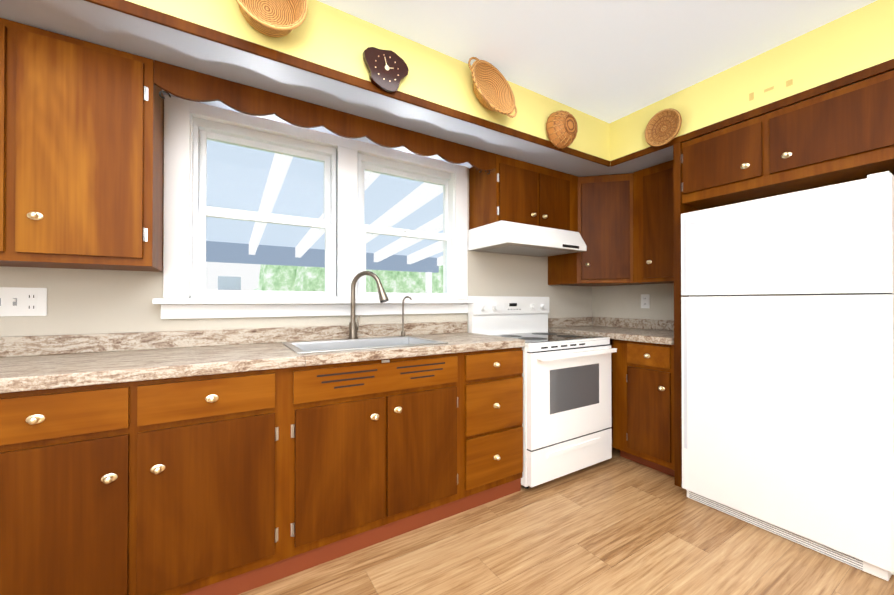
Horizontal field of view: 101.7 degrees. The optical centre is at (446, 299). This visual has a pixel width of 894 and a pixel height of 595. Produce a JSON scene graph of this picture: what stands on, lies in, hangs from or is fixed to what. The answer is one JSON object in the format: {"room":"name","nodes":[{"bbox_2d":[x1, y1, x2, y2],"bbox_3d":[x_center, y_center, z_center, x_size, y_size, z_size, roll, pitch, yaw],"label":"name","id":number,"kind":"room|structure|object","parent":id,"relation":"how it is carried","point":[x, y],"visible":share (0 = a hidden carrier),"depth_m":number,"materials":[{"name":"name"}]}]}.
{"room":"kitchen","nodes":[
{"label":"kitchen","id":0,"kind":"room"},
{"bbox_2d":[0,166,591,336],"bbox_3d":[-1.105,-0.076,2.088,6.150,2.520,0.150,0,0,-32],"label":"wall","id":1,"kind":"structure","parent":0,"point":[86,301],"depth_m":1.78,"materials":[{"name":"beige paint"}]},
{"bbox_2d":[0,287,46,315],"bbox_3d":[-1.821,0.010,1.544,0.170,0.122,0.014,0,0,-32],"label":"electrical outlet","id":2,"kind":"object","parent":1,"relation":"attached to","point":[16,301],"visible":1,"depth_m":1.55,"materials":[{"name":"white plastic"}]},
{"bbox_2d":[0,18,163,271],"bbox_3d":[-1.646,-0.576,1.461,0.770,0.872,0.345,0,0,-32],"label":"upper cabinet","id":3,"kind":"object","parent":1,"relation":"attached to","point":[81,150],"visible":1,"depth_m":1.39,"materials":[{"name":"brown wood"}]},
{"bbox_2d":[154,60,495,170],"bbox_3d":[-0.453,-0.944,2.032,1.855,0.129,0.018,0,0,-32],"label":"valance","id":4,"kind":"object","parent":3,"relation":"attached to","point":[185,83],"visible":0.98,"depth_m":1.85,"materials":[{"name":"brown wood"}]},
{"bbox_2d":[159,90,489,173],"bbox_3d":[-0.471,-0.882,2.039,1.805,0.035,0.007,0,0,-32],"label":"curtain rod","id":5,"kind":"object","parent":4,"relation":"attached to","point":[160,92],"visible":0.69,"depth_m":1.57,"materials":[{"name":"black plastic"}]},
{"bbox_2d":[152,298,472,318],"bbox_3d":[-0.609,0.049,2.255,1.900,0.103,0.083,0,0,-32],"label":"window sill","id":6,"kind":"structure","parent":1,"relation":"attached to","point":[186,308],"depth_m":2.09,"materials":[{"name":"white wood"}]},
{"bbox_2d":[163,95,467,298],"bbox_3d":[-0.666,-0.508,2.351,1.830,1.008,0.170,0,0,-32],"label":"window","id":7,"kind":"structure","parent":1,"relation":"in","point":[191,128],"depth_m":2.21,"materials":[{"name":"white"}]},
{"bbox_2d":[469,154,577,231],"bbox_3d":[0.628,-0.767,2.857,0.849,0.472,0.372,0,0,-32],"label":"upper cabinet","id":8,"kind":"object","parent":1,"relation":"attached to","point":[512,190],"visible":0.96,"depth_m":2.68,"materials":[{"name":"brown wood"}]},
{"bbox_2d":[468,220,586,256],"bbox_3d":[0.616,-0.449,2.789,0.790,0.161,0.470,0,0,-32],"label":"range hood","id":9,"kind":"object","parent":8,"relation":"attached to","point":[506,237],"visible":1,"depth_m":2.62,"materials":[{"name":"white metal"}]},
{"bbox_2d":[548,173,646,286],"bbox_3d":[1.320,-0.565,3.141,0.618,0.872,0.618,0,0,-32],"label":"upper cabinet","id":10,"kind":"object","parent":1,"relation":"attached to","point":[605,218],"visible":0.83,"depth_m":2.92,"materials":[{"name":"brown wood"}]},
{"bbox_2d":[0,0,893,176],"bbox_3d":[-0.592,-1.179,1.125,5.998,0.322,2.034,0,0,-32],"label":"soffit","id":11,"kind":"structure","parent":0,"point":[331,37],"depth_m":1.81,"materials":[{"name":"yellow paint"}]},
{"bbox_2d":[236,0,307,36],"bbox_3d":[-0.705,-1.208,1.464,0.280,0.316,0.116,45,-22,-24],"label":"hanging basket","id":12,"kind":"object","parent":11,"relation":"attached to","point":[275,18],"visible":1,"depth_m":1.49,"materials":[{"name":"wicker"}]},
{"bbox_2d":[84,0,611,166],"bbox_3d":[-1.063,-1.026,1.314,5.399,0.042,0.016,0,0,-32],"label":"trim","id":13,"kind":"structure","parent":11,"relation":"attached to","point":[156,17],"depth_m":1.58,"materials":[{"name":"brown wood"}]},
{"bbox_2d":[363,47,408,93],"bbox_3d":[-0.285,-1.113,1.773,0.222,0.201,0.028,-17,9,-31],"label":"clock","id":14,"kind":"object","parent":11,"relation":"attached to","point":[388,70],"visible":0.98,"depth_m":1.75,"materials":[{"name":"brown wood"}]},
{"bbox_2d":[468,57,516,117],"bbox_3d":[0.246,-1.185,2.071,0.393,0.239,0.086,41,-25,-21],"label":"hanging basket","id":15,"kind":"object","parent":11,"relation":"attached to","point":[492,90],"visible":1,"depth_m":2.09,"materials":[{"name":"wicker"}]},
{"bbox_2d":[546,110,577,148],"bbox_3d":[0.771,-1.124,2.382,0.238,0.238,0.106,-12,6,-31],"label":"hanging basket","id":16,"kind":"object","parent":11,"relation":"attached to","point":[562,128],"visible":1,"depth_m":2.34,"materials":[{"name":"wicker"}]},
{"bbox_2d":[645,108,681,146],"bbox_3d":[1.415,-1.119,2.380,0.039,0.234,0.234,0,0,-32],"label":"hanging basket","id":17,"kind":"object","parent":11,"relation":"attached to","point":[663,127],"visible":1,"depth_m":2.38,"materials":[{"name":"wicker"}]},
{"bbox_2d":[749,92,753,100],"bbox_3d":[1.682,-1.121,2.011,0.002,0.040,0.020,0,0,-32],"label":"tape","id":18,"kind":"object","parent":11,"relation":"attached to","point":[751,96],"depth_m":2.01,"materials":[{"name":"brown"}]},
{"bbox_2d":[612,59,893,165],"bbox_3d":[1.613,-1.021,2.109,0.015,0.042,1.410,0,0,-32],"label":"trim","id":19,"kind":"structure","parent":11,"relation":"attached to","point":[883,67],"depth_m":1.92,"materials":[{"name":"brown wood"}]},
{"bbox_2d":[786,79,792,86],"bbox_3d":[1.766,-1.117,1.877,0.002,0.030,0.025,0,0,-32],"label":"tape","id":20,"kind":"object","parent":11,"relation":"attached to","point":[788,83],"depth_m":1.88,"materials":[{"name":"brown"}]},
{"bbox_2d":[238,447,893,594],"bbox_3d":[0.189,1.200,-0.148,6.300,0.060,5.300,0,0,-32],"label":"floor","id":21,"kind":"structure","parent":0,"point":[616,524],"depth_m":1.69,"materials":[{"name":"brown wood"}]},
{"bbox_2d":[0,381,143,594],"bbox_3d":[-1.456,0.734,1.407,0.501,0.892,0.625,0,0,-32],"label":"base cabinet","id":22,"kind":"object","parent":21,"relation":"on","point":[72,458],"depth_m":1.19,"materials":[{"name":"brown wood"}]},
{"bbox_2d":[0,321,524,392],"bbox_3d":[-1.068,0.222,1.644,3.247,0.130,0.636,0,0,-32],"label":"countertop","id":23,"kind":"structure","parent":22,"relation":"on","point":[39,362],"depth_m":1.63,"materials":[{"name":"laminate"}]},
{"bbox_2d":[282,335,447,353],"bbox_3d":[-0.456,0.342,2.017,0.780,0.211,0.500,0,0,-32],"label":"sink","id":24,"kind":"object","parent":23,"relation":"in","point":[313,346],"visible":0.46,"depth_m":2.11,"materials":[{"name":"silver metal"}]},
{"bbox_2d":[348,271,388,338],"bbox_3d":[-0.475,0.033,2.175,0.192,0.408,0.236,0,0,-32],"label":"faucet","id":25,"kind":"object","parent":23,"relation":"on","point":[354,325],"visible":1,"depth_m":2.18,"materials":[{"name":"silver metal"}]},
{"bbox_2d":[401,296,411,335],"bbox_3d":[-0.264,0.108,2.368,0.052,0.260,0.076,0,0,-32],"label":"tap","id":26,"kind":"object","parent":23,"relation":"on","point":[403,331],"visible":1,"depth_m":2.38,"materials":[{"name":"silver metal"}]},
{"bbox_2d":[144,367,291,594],"bbox_3d":[-1.043,0.735,1.662,0.505,0.892,0.625,0,0,-32],"label":"base cabinet","id":27,"kind":"object","parent":21,"relation":"on","point":[236,483],"depth_m":1.40,"materials":[{"name":"brown wood"}]},
{"bbox_2d":[292,352,467,573],"bbox_3d":[-0.456,0.737,2.026,0.913,0.892,0.625,0,0,-32],"label":"base cabinet","id":28,"kind":"object","parent":21,"relation":"on","point":[380,447],"depth_m":1.73,"materials":[{"name":"brown wood"}]},
{"bbox_2d":[468,347,522,509],"bbox_3d":[0.113,0.740,2.379,0.462,0.892,0.625,0,0,-32],"label":"base cabinet","id":29,"kind":"object","parent":21,"relation":"on","point":[495,379],"depth_m":2.12,"materials":[{"name":"brown wood"}]},
{"bbox_2d":[468,296,616,488],"bbox_3d":[0.689,0.581,2.660,0.804,1.214,0.718,0,0,-32],"label":"stove","id":30,"kind":"object","parent":21,"relation":"on","point":[567,416],"visible":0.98,"depth_m":2.42,"materials":[{"name":"white metal"}]},
{"bbox_2d":[610,339,674,476],"bbox_3d":[1.426,0.743,2.939,0.642,0.893,1.058,0,0,-32],"label":"base cabinet","id":31,"kind":"object","parent":21,"relation":"on","point":[642,388],"visible":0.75,"depth_m":2.51,"materials":[{"name":"brown wood"}]},
{"bbox_2d":[548,317,673,344],"bbox_3d":[1.428,0.230,2.944,0.638,0.130,1.058,0,0,-32],"label":"countertop","id":32,"kind":"structure","parent":31,"relation":"on","point":[658,331],"depth_m":3.04,"materials":[{"name":"laminate"}]},
{"bbox_2d":[673,70,893,487],"bbox_3d":[1.963,0.093,2.078,0.642,2.182,0.972,0,0,-32],"label":"cabinet","id":33,"kind":"object","parent":21,"relation":"on","point":[842,135],"visible":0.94,"depth_m":1.91,"materials":[{"name":"brown wood"}]},
{"bbox_2d":[681,171,893,580],"bbox_3d":[1.919,0.325,2.025,0.706,1.718,0.810,0,0,-32],"label":"fridge","id":34,"kind":"object","parent":21,"relation":"on","point":[787,338],"visible":1,"depth_m":1.74,"materials":[{"name":"white metal"}]},
{"bbox_2d":[317,0,876,122],"bbox_3d":[0.189,-1.389,-0.132,6.300,0.080,5.300,0,0,-32],"label":"ceiling","id":35,"kind":"structure","parent":0,"point":[608,61],"depth_m":1.84,"materials":[{"name":"white paint"}]},
{"bbox_2d":[592,283,673,324],"bbox_3d":[2.802,-0.080,1.481,0.150,2.520,5.000,0,0,-32],"label":"wall","id":36,"kind":"structure","parent":0,"point":[621,301],"depth_m":3.21,"materials":[{"name":"beige paint"}]},
{"bbox_2d":[641,294,649,307],"bbox_3d":[1.694,0.016,3.113,0.008,0.120,0.073,0,0,-32],"label":"electrical outlet","id":37,"kind":"object","parent":36,"relation":"attached to","point":[645,300],"visible":1,"depth_m":3.11,"materials":[{"name":"white plastic"}]},
{"bbox_2d":[633,160,673,283],"bbox_3d":[1.705,-0.568,2.754,0.372,0.872,0.440,0,0,-32],"label":"upper cabinet","id":38,"kind":"object","parent":36,"relation":"attached to","point":[653,232],"visible":0.5,"depth_m":2.72,"materials":[{"name":"brown wood"}]},
{"label":"outside","id":39,"kind":"structure","parent":0,"visible":0},
{"bbox_3d":[-9.078,1.423,14.790,22.000,0.280,29.840,0,0,-32],"label":"ground","id":40,"kind":"structure","parent":39,"visible":0},
{"bbox_2d":[206,262,260,289],"bbox_3d":[-10.856,-0.317,16.529,4.800,3.220,5.030,0,0,-32],"label":"house","id":41,"kind":"structure","parent":40,"relation":"on","point":[218,274],"depth_m":14.87,"materials":[{"name":"white"}]},
{"bbox_2d":[206,140,442,292],"bbox_3d":[-2.476,-0.185,4.680,8.550,2.810,5.600,0,0,-32],"label":"porch","id":42,"kind":"object","parent":40,"relation":"on","point":[271,187],"depth_m":5.20,"materials":[{"name":"white"}]},
{"bbox_2d":[254,264,442,292],"bbox_3d":[-5.247,-0.308,11.485,17.603,3.480,6.581,0,0,-32],"label":"shrubs","id":43,"kind":"object","parent":40,"relation":"on","point":[283,278],"depth_m":9.80,"materials":[{"name":"green plant"}]}
]}

